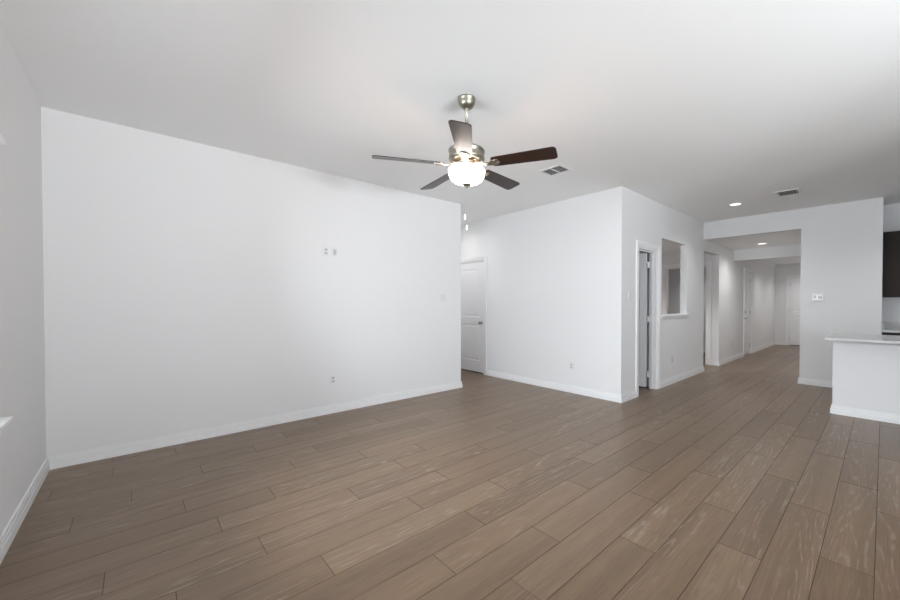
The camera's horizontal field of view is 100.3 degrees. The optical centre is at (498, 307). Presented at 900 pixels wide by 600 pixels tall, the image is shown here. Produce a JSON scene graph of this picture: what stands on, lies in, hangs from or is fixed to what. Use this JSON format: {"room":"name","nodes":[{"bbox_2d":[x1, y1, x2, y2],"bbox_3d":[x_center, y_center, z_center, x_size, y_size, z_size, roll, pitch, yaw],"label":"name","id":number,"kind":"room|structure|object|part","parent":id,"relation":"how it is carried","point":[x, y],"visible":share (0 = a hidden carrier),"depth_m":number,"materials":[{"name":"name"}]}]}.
{"room":"empty living room","nodes":[
{"label":"empty living room","id":0,"kind":"room"},
{"bbox_2d":[0,24,45,535],"bbox_3d":[-0.716,-0.101,-0.063,0.105,2.740,7.917,-1,1,-44],"label":"wall","id":1,"kind":"structure","parent":0,"point":[22,338],"depth_m":2.23,"materials":[{"name":"paint"}]},
{"bbox_2d":[0,134,5,144],"bbox_3d":[-1.878,-0.787,1.192,0.105,0.072,1.720,-1,1,-44],"label":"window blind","id":2,"kind":"object","parent":1,"relation":"attached to","point":[2,140],"visible":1,"depth_m":1.81,"materials":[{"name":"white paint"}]},
{"bbox_2d":[0,416,12,435],"bbox_3d":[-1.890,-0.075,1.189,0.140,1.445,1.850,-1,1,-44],"label":"window sill","id":3,"kind":"structure","parent":1,"relation":"in","point":[4,421],"depth_m":1.83,"materials":[{"name":"white paint"}]},
{"bbox_2d":[0,457,49,563],"bbox_3d":[-0.709,1.220,0.034,0.018,0.094,7.812,-1,1,-44],"label":"baseboard","id":4,"kind":"structure","parent":1,"relation":"attached to","point":[10,531],"depth_m":2.17,"materials":[{"name":"white paint"}]},
{"bbox_2d":[41,107,460,457],"bbox_3d":[-2.261,-0.169,5.139,5.123,2.740,1.708,-1,1,-44],"label":"wall","id":5,"kind":"structure","parent":0,"point":[189,286],"depth_m":3.55,"materials":[{"name":"paint"}]},
{"bbox_2d":[48,381,462,469],"bbox_3d":[-2.540,1.159,4.791,4.005,0.094,1.606,-1,1,-44],"label":"baseboard","id":6,"kind":"structure","parent":5,"relation":"attached to","point":[59,461],"depth_m":3.57,"materials":[{"name":"white paint"}]},
{"bbox_2d":[323,246,328,256],"bbox_3d":[-1.958,-0.639,4.232,0.072,0.116,0.008,-1,1,-44],"label":"wall outlet","id":7,"kind":"object","parent":5,"relation":"attached to","point":[325,248],"visible":1,"depth_m":4.23,"materials":[{"name":"white plastic"}]},
{"bbox_2d":[330,374,335,384],"bbox_3d":[-1.908,0.827,4.300,0.072,0.116,0.008,-1,1,-44],"label":"wall outlet","id":8,"kind":"object","parent":5,"relation":"attached to","point":[332,377],"visible":1,"depth_m":4.30,"materials":[{"name":"white plastic"}]},
{"bbox_2d":[331,247,337,256],"bbox_3d":[-1.886,-0.640,4.297,0.072,0.116,0.015,-1,1,-44],"label":"cable plate","id":9,"kind":"object","parent":5,"relation":"attached to","point":[334,250],"visible":1,"depth_m":4.29,"materials":[{"name":"white plastic"}]},
{"bbox_2d":[0,344,899,599],"bbox_3d":[4.151,1.253,5.860,15.305,0.120,9.620,-1,1,-44],"label":"floor","id":10,"kind":"structure","parent":0,"point":[738,479],"depth_m":2.34,"materials":[{"name":"brown wood"}]},
{"bbox_2d":[799,197,882,380],"bbox_3d":[7.387,-0.202,7.805,6.525,2.740,0.895,-1,1,-44],"label":"wall pier","id":11,"kind":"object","parent":10,"relation":"on","point":[842,243],"visible":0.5,"depth_m":5.54,"materials":[{"name":"paint"}]},
{"bbox_2d":[798,378,831,387],"bbox_3d":[7.380,1.121,7.816,6.543,0.094,0.931,-1,1,-44],"label":"baseboard","id":12,"kind":"object","parent":11,"relation":"attached to","point":[815,382],"visible":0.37,"depth_m":5.72,"materials":[{"name":"white paint"}]},
{"bbox_2d":[812,294,823,300],"bbox_3d":[4.869,-0.157,5.695,0.029,0.112,0.146,-1,1,-44],"label":"light switch","id":13,"kind":"object","parent":11,"relation":"attached to","point":[815,297],"visible":1,"depth_m":5.68,"materials":[{"name":"white plastic"}]},
{"bbox_2d":[830,340,899,423],"bbox_3d":[5.192,0.796,3.318,0.638,0.860,3.318,-1,1,-44],"label":"kitchen island","id":14,"kind":"object","parent":10,"relation":"on","point":[866,375],"visible":0.98,"depth_m":4.09,"materials":[{"name":"paint"}]},
{"bbox_2d":[825,333,899,343],"bbox_3d":[5.095,0.352,3.232,0.960,0.027,3.348,-1,1,-44],"label":"island countertop","id":15,"kind":"structure","parent":14,"relation":"on","point":[892,339],"depth_m":4.07,"materials":[{"name":"white stone"}]},
{"bbox_3d":[5.192,1.179,3.323,0.638,0.094,3.318,-1,1,-44],"label":"baseboard","id":16,"kind":"part","parent":14,"relation":"part of","materials":[{"name":"white paint"}]},
{"bbox_2d":[882,332,899,335],"bbox_3d":[5.715,0.772,5.280,0.614,0.857,0.418,-1,1,-44],"label":"base cabinet","id":17,"kind":"object","parent":10,"relation":"on","point":[883,333],"visible":0.1,"depth_m":5.17,"materials":[{"name":"brown wood"}]},
{"bbox_2d":[882,322,899,332],"bbox_3d":[6.242,0.284,4.741,0.599,0.130,1.922,-1,1,-44],"label":"countertop","id":18,"kind":"structure","parent":17,"relation":"on","point":[890,327],"depth_m":5.51,"materials":[{"name":"white stone"}]},
{"bbox_2d":[0,0,899,224],"bbox_3d":[1.811,-1.568,3.543,8.810,0.100,9.640,-1,1,-44],"label":"ceiling","id":19,"kind":"structure","parent":0,"point":[696,109],"depth_m":2.52,"materials":[{"name":"paint"}]},
{"bbox_2d":[372,94,557,229],"bbox_3d":[-0.239,-1.039,2.732,1.253,0.937,1.237,-1,1,-44],"label":"ceiling fan","id":20,"kind":"object","parent":19,"relation":"hanging from","point":[466,156],"visible":1,"depth_m":2.60,"materials":[{"name":"silver metal"}]},
{"bbox_3d":[-0.626,-1.012,2.558,0.460,0.006,0.132,-2,14,-19],"label":"blade","id":21,"kind":"part","parent":20,"relation":"part of","materials":[{"name":"brown wood"}]},
{"bbox_3d":[-0.486,-1.023,3.031,0.132,0.006,0.460,-19,11,-36],"label":"blade","id":22,"kind":"part","parent":20,"relation":"part of","materials":[{"name":"brown wood"}]},
{"bbox_3d":[-0.220,-1.022,2.278,0.132,0.006,0.460,11,0,-2],"label":"blade","id":23,"kind":"part","parent":20,"relation":"part of","materials":[{"name":"brown wood"}]},
{"bbox_3d":[-0.231,-0.947,2.699,0.264,0.112,0.264,-1,1,-44],"label":"lamp shade","id":24,"kind":"part","parent":20,"relation":"part of","materials":[{"name":"white glass"}]},
{"bbox_3d":[0.007,-1.040,3.044,0.132,0.006,0.460,-17,-8,34],"label":"blade","id":25,"kind":"part","parent":20,"relation":"part of","materials":[{"name":"brown wood"}]},
{"bbox_3d":[0.172,-1.039,2.578,0.460,0.006,0.132,-2,-12,17],"label":"blade","id":26,"kind":"part","parent":20,"relation":"part of","materials":[{"name":"brown wood"}]},
{"bbox_2d":[538,164,571,175],"bbox_3d":[0.626,-1.520,4.142,0.232,0.011,0.301,-1,1,-44],"label":"ceiling vent","id":27,"kind":"object","parent":19,"relation":"in","point":[557,169],"visible":1,"depth_m":4.13,"materials":[{"name":"white metal"}]},
{"bbox_2d":[729,202,742,205],"bbox_3d":[3.529,-1.541,5.561,0.178,0.006,0.178,-1,1,-44],"label":"recessed light","id":28,"kind":"object","parent":19,"relation":"in","point":[739,203],"visible":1,"depth_m":5.57,"materials":[{"name":"white plastic"}]},
{"bbox_2d":[774,188,801,196],"bbox_3d":[3.858,-1.531,4.981,0.301,0.010,0.261,-1,1,-44],"label":"ceiling vent","id":29,"kind":"object","parent":19,"relation":"in","point":[797,190],"visible":1,"depth_m":4.97,"materials":[{"name":"white metal"}]},
{"bbox_2d":[461,186,625,394],"bbox_3d":[0.311,-0.181,6.088,0.105,2.740,3.683,-1,1,-44],"label":"wall","id":30,"kind":"structure","parent":0,"point":[556,271],"depth_m":5.42,"materials":[{"name":"paint"}]},
{"bbox_2d":[461,254,486,374],"bbox_3d":[-0.510,0.121,6.907,0.169,2.115,0.940,-1,1,-44],"label":"door","id":31,"kind":"structure","parent":30,"relation":"in","point":[473,273],"depth_m":6.82,"materials":[{"name":"white paint"}]},
{"bbox_2d":[486,370,621,402],"bbox_3d":[0.273,1.143,6.056,0.018,0.094,3.701,-1,1,-44],"label":"baseboard","id":32,"kind":"structure","parent":30,"relation":"attached to","point":[562,387],"depth_m":5.42,"materials":[{"name":"white paint"}]},
{"bbox_2d":[569,362,573,369],"bbox_3d":[1.028,0.825,5.280,0.008,0.116,0.072,-1,1,-44],"label":"wall outlet","id":33,"kind":"object","parent":30,"relation":"attached to","point":[571,364],"visible":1,"depth_m":5.28,"materials":[{"name":"white plastic"}]},
{"bbox_2d":[639,251,649,385],"bbox_3d":[1.612,0.015,6.379,0.050,2.341,2.078,-1,1,-44],"label":"wall","id":34,"kind":"structure","parent":0,"point":[648,254],"depth_m":5.67,"materials":[{"name":"paint"}]},
{"bbox_2d":[662,241,679,254],"bbox_3d":[2.673,-1.278,8.518,6.687,0.189,3.698,-1,1,-44],"label":"ceiling","id":35,"kind":"structure","parent":0,"point":[667,248],"depth_m":7.36,"materials":[{"name":"paint"}]},
{"bbox_2d":[668,267,705,352],"bbox_3d":[4.384,-0.065,9.147,1.975,2.430,2.198,-1,1,-44],"label":"wall","id":36,"kind":"structure","parent":0,"point":[674,274],"depth_m":10.02,"materials":[{"name":"paint"}]},
{"bbox_2d":[661,245,720,360],"bbox_3d":[3.152,-0.217,8.922,0.105,2.740,3.803,-1,1,-44],"label":"wall","id":37,"kind":"structure","parent":0,"point":[667,258],"depth_m":7.58,"materials":[{"name":"paint"}]},
{"bbox_2d":[661,261,711,364],"bbox_3d":[4.031,0.107,8.019,0.143,2.115,1.000,-1,1,-44],"label":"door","id":38,"kind":"structure","parent":37,"relation":"in","point":[665,268],"depth_m":7.68,"materials":[{"name":"white paint"}]},
{"bbox_2d":[711,360,718,365],"bbox_3d":[3.677,1.114,8.308,0.018,0.094,2.201,-1,1,-44],"label":"baseboard","id":39,"kind":"structure","parent":37,"relation":"attached to","point":[716,363],"depth_m":7.56,"materials":[{"name":"white paint"}]},
{"bbox_2d":[625,188,775,393],"bbox_3d":[5.001,-0.207,8.139,9.487,2.740,0.105,-1,1,-44],"label":"wall","id":40,"kind":"structure","parent":0,"point":[648,220],"depth_m":6.38,"materials":[{"name":"paint"}]},
{"bbox_2d":[635,240,660,396],"bbox_3d":[1.874,0.143,5.507,0.746,2.108,0.706,-1,1,-44],"label":"door frame","id":41,"kind":"structure","parent":40,"relation":"in","point":[654,264],"depth_m":5.50,"materials":[{"name":"white paint"}]},
{"bbox_3d":[1.996,0.180,5.735,0.548,1.991,0.035,1,1,44],"label":"panel","id":42,"kind":"part","parent":41,"relation":"part of","materials":[{"name":"white paint"}]},
{"bbox_2d":[622,366,704,402],"bbox_3d":[2.682,1.146,5.825,3.120,0.094,0.018,-1,1,-44],"label":"baseboard","id":43,"kind":"structure","parent":40,"relation":"attached to","point":[631,395],"depth_m":5.86,"materials":[{"name":"white paint"}]},
{"bbox_2d":[660,314,689,318],"bbox_3d":[2.779,0.133,5.987,1.120,0.055,0.162,-1,1,-44],"label":"trim","id":44,"kind":"structure","parent":40,"relation":"attached to","point":[663,316],"depth_m":5.90,"materials":[{"name":"white paint"}]},
{"bbox_2d":[719,341,774,365],"bbox_3d":[6.447,1.099,9.471,5.580,0.094,0.018,-1,1,-44],"label":"baseboard","id":45,"kind":"structure","parent":40,"relation":"attached to","point":[724,361],"depth_m":8.64,"materials":[{"name":"white paint"}]},
{"bbox_2d":[743,268,752,354],"bbox_3d":[6.051,0.100,9.135,0.780,2.100,0.140,-1,1,-44],"label":"door","id":46,"kind":"structure","parent":40,"relation":"in","point":[748,276],"depth_m":9.21,"materials":[{"name":"white paint"}]},
{"bbox_3d":[6.049,0.137,9.137,0.598,1.991,0.035,-1,1,-44],"label":"panel","id":47,"kind":"part","parent":46,"relation":"part of","materials":[{"name":"white paint"}]},
{"bbox_2d":[704,209,800,239],"bbox_3d":[4.944,-1.408,7.020,1.945,0.310,1.400,-1,1,-44],"label":"wall header","id":48,"kind":"structure","parent":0,"point":[790,220],"depth_m":6.28,"materials":[{"name":"paint"}]},
{"bbox_2d":[706,230,800,264],"bbox_3d":[6.878,-1.327,8.895,7.120,0.100,1.400,-1,1,-44],"label":"ceiling","id":49,"kind":"structure","parent":0,"point":[785,238],"depth_m":7.06,"materials":[{"name":"paint"}]},
{"bbox_2d":[734,244,800,260],"bbox_3d":[5.711,-1.147,7.766,0.130,0.230,1.400,-1,1,-44],"label":"beam","id":50,"kind":"structure","parent":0,"point":[789,250],"depth_m":7.77,"materials":[{"name":"paint"}]},
{"bbox_2d":[775,263,800,344],"bbox_3d":[9.459,-0.137,10.860,0.700,2.530,2.400,-1,1,-44],"label":"wall","id":51,"kind":"structure","parent":0,"point":[782,270],"depth_m":11.29,"materials":[{"name":"paint"}]},
{"bbox_2d":[775,341,785,344],"bbox_3d":[8.926,1.081,10.909,0.018,0.094,1.400,-1,1,-44],"label":"baseboard","id":52,"kind":"structure","parent":51,"relation":"attached to","point":[776,342],"depth_m":11.30,"materials":[{"name":"white paint"}]},
{"bbox_2d":[786,275,800,345],"bbox_3d":[8.978,0.078,10.909,0.169,2.100,0.920,-1,1,-44],"label":"door","id":53,"kind":"structure","parent":51,"relation":"in","point":[792,281],"depth_m":11.11,"materials":[{"name":"white paint"}]},
{"bbox_3d":[8.978,0.114,10.910,0.035,1.991,0.738,-1,1,-44],"label":"panel","id":54,"kind":"part","parent":53,"relation":"part of","materials":[{"name":"white paint"}]},
{"bbox_2d":[882,203,899,321],"bbox_3d":[7.054,-0.158,4.405,0.105,2.740,3.527,-1,1,-44],"label":"wall","id":55,"kind":"structure","parent":0,"point":[890,306],"depth_m":5.57,"materials":[{"name":"paint"}]},
{"bbox_2d":[882,231,899,296],"bbox_3d":[5.802,-0.622,5.346,0.374,0.938,0.418,-1,1,-44],"label":"upper cabinet","id":56,"kind":"object","parent":55,"relation":"attached to","point":[891,240],"visible":0.97,"depth_m":5.32,"materials":[{"name":"brown wood"}]}
]}

